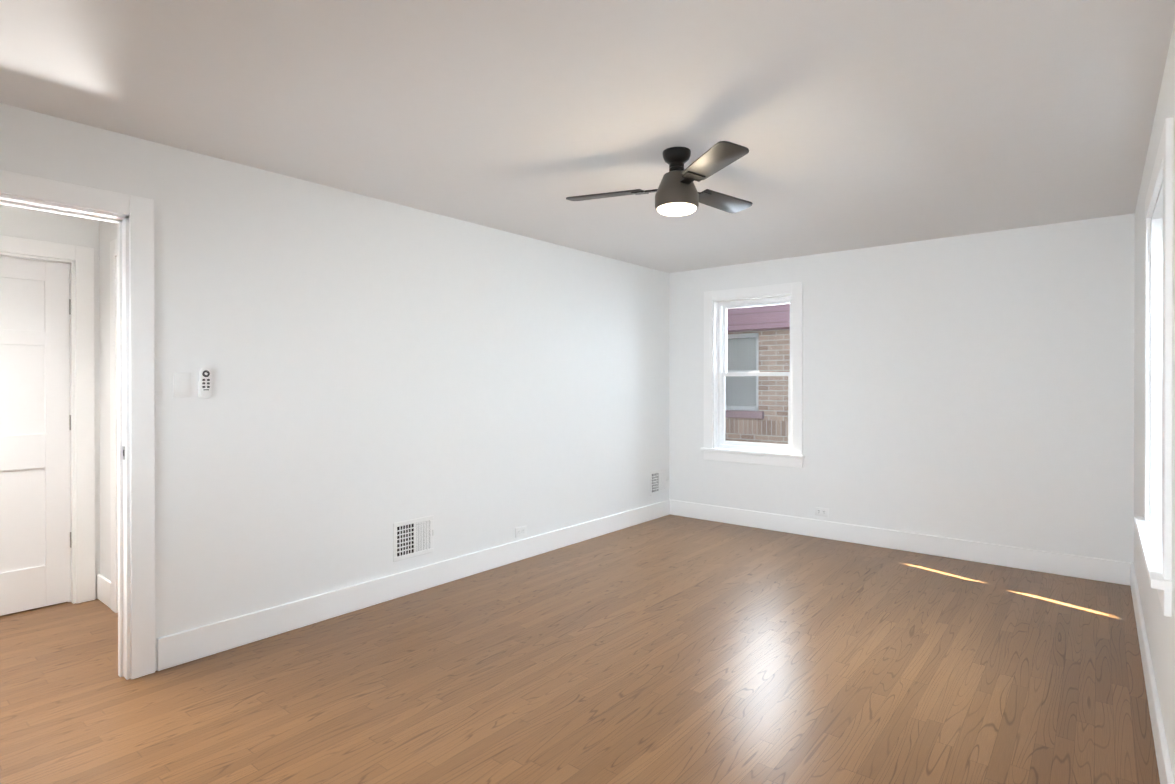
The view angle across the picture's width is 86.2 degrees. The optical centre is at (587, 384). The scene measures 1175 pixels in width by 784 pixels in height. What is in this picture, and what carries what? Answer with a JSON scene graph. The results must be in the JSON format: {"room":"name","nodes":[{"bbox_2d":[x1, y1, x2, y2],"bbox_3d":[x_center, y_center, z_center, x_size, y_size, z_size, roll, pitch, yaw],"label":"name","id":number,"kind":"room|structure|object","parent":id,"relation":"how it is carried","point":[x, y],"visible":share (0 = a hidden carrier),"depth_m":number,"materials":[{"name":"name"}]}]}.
{"room":"empty bedroom","nodes":[
{"label":"empty bedroom","id":0,"kind":"room"},
{"bbox_2d":[0,204,99,598],"bbox_3d":[-2.752,0.096,4.284,0.110,2.440,7.740,0,0,39],"label":"wall","id":1,"kind":"structure","parent":0,"point":[19,222],"depth_m":3.79,"materials":[{"name":"paint"}]},
{"bbox_2d":[0,257,70,615],"bbox_3d":[-3.392,0.292,3.514,0.167,2.038,0.785,0,0,39],"label":"hall door","id":2,"kind":"structure","parent":1,"relation":"in","point":[35,423],"depth_m":3.68,"materials":[{"name":"paint"}]},
{"bbox_2d":[0,235,94,603],"bbox_3d":[-3.388,0.240,3.506,0.146,2.157,0.994,0,0,39],"label":"door frame","id":3,"kind":"structure","parent":1,"relation":"attached to","point":[79,260],"depth_m":3.79,"materials":[{"name":"paint"}]},
{"bbox_2d":[99,220,116,580],"bbox_3d":[-2.475,0.099,3.509,1.300,2.440,0.110,0,0,39],"label":"wall","id":4,"kind":"structure","parent":0,"point":[107,233],"depth_m":3.80,"materials":[{"name":"paint"}]},
{"bbox_2d":[97,574,110,608],"bbox_3d":[-2.910,1.243,3.785,0.283,0.150,0.018,0,0,39],"label":"baseboard","id":5,"kind":"structure","parent":4,"relation":"attached to","point":[103,589],"depth_m":3.74,"materials":[{"name":"paint"}]},
{"bbox_2d":[110,239,117,612],"bbox_3d":[-2.382,0.241,3.433,0.954,2.157,0.146,0,0,39],"label":"door frame","id":6,"kind":"structure","parent":4,"relation":"attached to","point":[113,432],"depth_m":3.63,"materials":[{"name":"paint"}]},
{"bbox_2d":[0,103,669,670],"bbox_3d":[-1.063,0.097,4.124,0.110,2.440,5.850,0,0,39],"label":"wall","id":7,"kind":"structure","parent":0,"point":[378,367],"depth_m":3.65,"materials":[{"name":"paint"}]},
{"bbox_2d":[0,170,154,679],"bbox_3d":[-2.359,0.237,2.537,0.146,2.172,1.004,0,0,39],"label":"trim","id":8,"kind":"structure","parent":7,"relation":"attached to","point":[132,216],"depth_m":2.83,"materials":[{"name":"paint"}]},
{"bbox_2d":[198,368,211,397],"bbox_3d":[-1.857,-0.009,3.050,0.019,0.150,0.058,0,0,39],"label":"remote","id":9,"kind":"object","parent":7,"relation":"attached to","point":[204,386],"visible":1,"depth_m":3.04,"materials":[{"name":"white plastic"}]},
{"bbox_2d":[157,500,668,670],"bbox_3d":[-0.573,1.240,4.625,0.019,0.150,4.463,0,0,39],"label":"baseboard","id":10,"kind":"structure","parent":7,"relation":"attached to","point":[175,649],"depth_m":3.72,"materials":[{"name":"paint"}]},
{"bbox_2d":[393,515,433,561],"bbox_3d":[-1.100,0.972,3.983,0.014,0.240,0.300,0,0,39],"label":"air vent","id":11,"kind":"object","parent":7,"relation":"in","point":[413,538],"visible":1,"depth_m":3.98,"materials":[{"name":"white plastic"}]},
{"bbox_2d":[515,526,526,537],"bbox_3d":[-0.500,1.104,4.724,0.007,0.070,0.115,0,0,39],"label":"outlet","id":12,"kind":"object","parent":7,"relation":"attached to","point":[520,531],"visible":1,"depth_m":4.72,"materials":[{"name":"white plastic"}]},
{"bbox_2d":[650,469,666,495],"bbox_3d":[0.703,0.956,6.191,0.014,0.235,0.290,0,0,39],"label":"air vent","id":13,"kind":"object","parent":7,"relation":"in","point":[658,479],"visible":1,"depth_m":6.18,"materials":[{"name":"white plastic"}]},
{"bbox_2d":[0,515,1159,783],"bbox_3d":[-0.726,1.382,2.692,5.270,0.120,8.050,0,0,39],"label":"floor","id":14,"kind":"structure","parent":0,"point":[670,649],"depth_m":2.79,"materials":[{"name":"brown wood"}]},
{"bbox_2d":[0,0,1174,272],"bbox_3d":[-0.726,-1.178,2.682,5.270,0.120,8.050,0,0,39],"label":"ceiling","id":15,"kind":"structure","parent":0,"point":[854,124],"depth_m":2.48,"materials":[{"name":"paint"}]},
{"bbox_2d":[566,141,752,215],"bbox_3d":[0.471,-0.972,3.108,1.035,0.296,0.915,0,0,39],"label":"ceiling fan","id":16,"kind":"object","parent":15,"relation":"hanging from","point":[677,193],"visible":1,"depth_m":2.95,"materials":[{"name":"black metal"}]},
{"bbox_2d":[669,213,1134,562],"bbox_3d":[1.757,0.091,5.727,5.270,2.440,0.200,0,0,39],"label":"wall","id":17,"kind":"structure","parent":0,"point":[978,387],"depth_m":4.75,"materials":[{"name":"paint"}]},
{"bbox_2d":[700,282,804,467],"bbox_3d":[1.548,-0.088,5.842,1.004,1.627,0.215,0,0,39],"label":"window","id":18,"kind":"structure","parent":17,"relation":"in","point":[718,446],"depth_m":5.87,"materials":[{"name":"paint"}]},
{"bbox_2d":[815,507,828,516],"bbox_3d":[2.011,1.092,5.390,0.115,0.070,0.007,0,0,39],"label":"outlet","id":19,"kind":"object","parent":17,"relation":"attached to","point":[824,512],"visible":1,"depth_m":5.38,"materials":[{"name":"white plastic"}]},
{"bbox_2d":[669,499,1124,584],"bbox_3d":[2.196,1.237,5.233,3.480,0.150,0.016,0,0,39],"label":"baseboard","id":20,"kind":"structure","parent":17,"relation":"attached to","point":[1098,569],"depth_m":4.90,"materials":[{"name":"paint"}]},
{"bbox_2d":[1134,20,1174,782],"bbox_3d":[1.807,0.105,1.781,0.200,2.440,5.850,0,0,39],"label":"wall","id":21,"kind":"structure","parent":0,"point":[1160,628],"depth_m":2.55,"materials":[{"name":"paint"}]},
{"bbox_2d":[1125,562,1174,783],"bbox_3d":[1.757,1.250,1.897,0.019,0.150,5.740,0,0,39],"label":"baseboard","id":22,"kind":"structure","parent":21,"relation":"attached to","point":[1159,736],"depth_m":2.48,"materials":[{"name":"paint"}]},
{"bbox_2d":[1134,117,1172,616],"bbox_3d":[2.220,-0.055,2.353,0.215,1.547,1.204,0,0,39],"label":"window","id":23,"kind":"structure","parent":21,"relation":"in","point":[1153,525],"depth_m":2.46,"materials":[{"name":"paint"}]},
{"label":"outside","id":24,"kind":"structure","parent":0,"visible":0},
{"bbox_2d":[725,304,789,451],"bbox_3d":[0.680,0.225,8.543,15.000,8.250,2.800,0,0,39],"label":"window pane","id":25,"kind":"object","parent":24,"point":[783,326],"depth_m":8.54,"materials":[{"name":"glass"}]}
]}

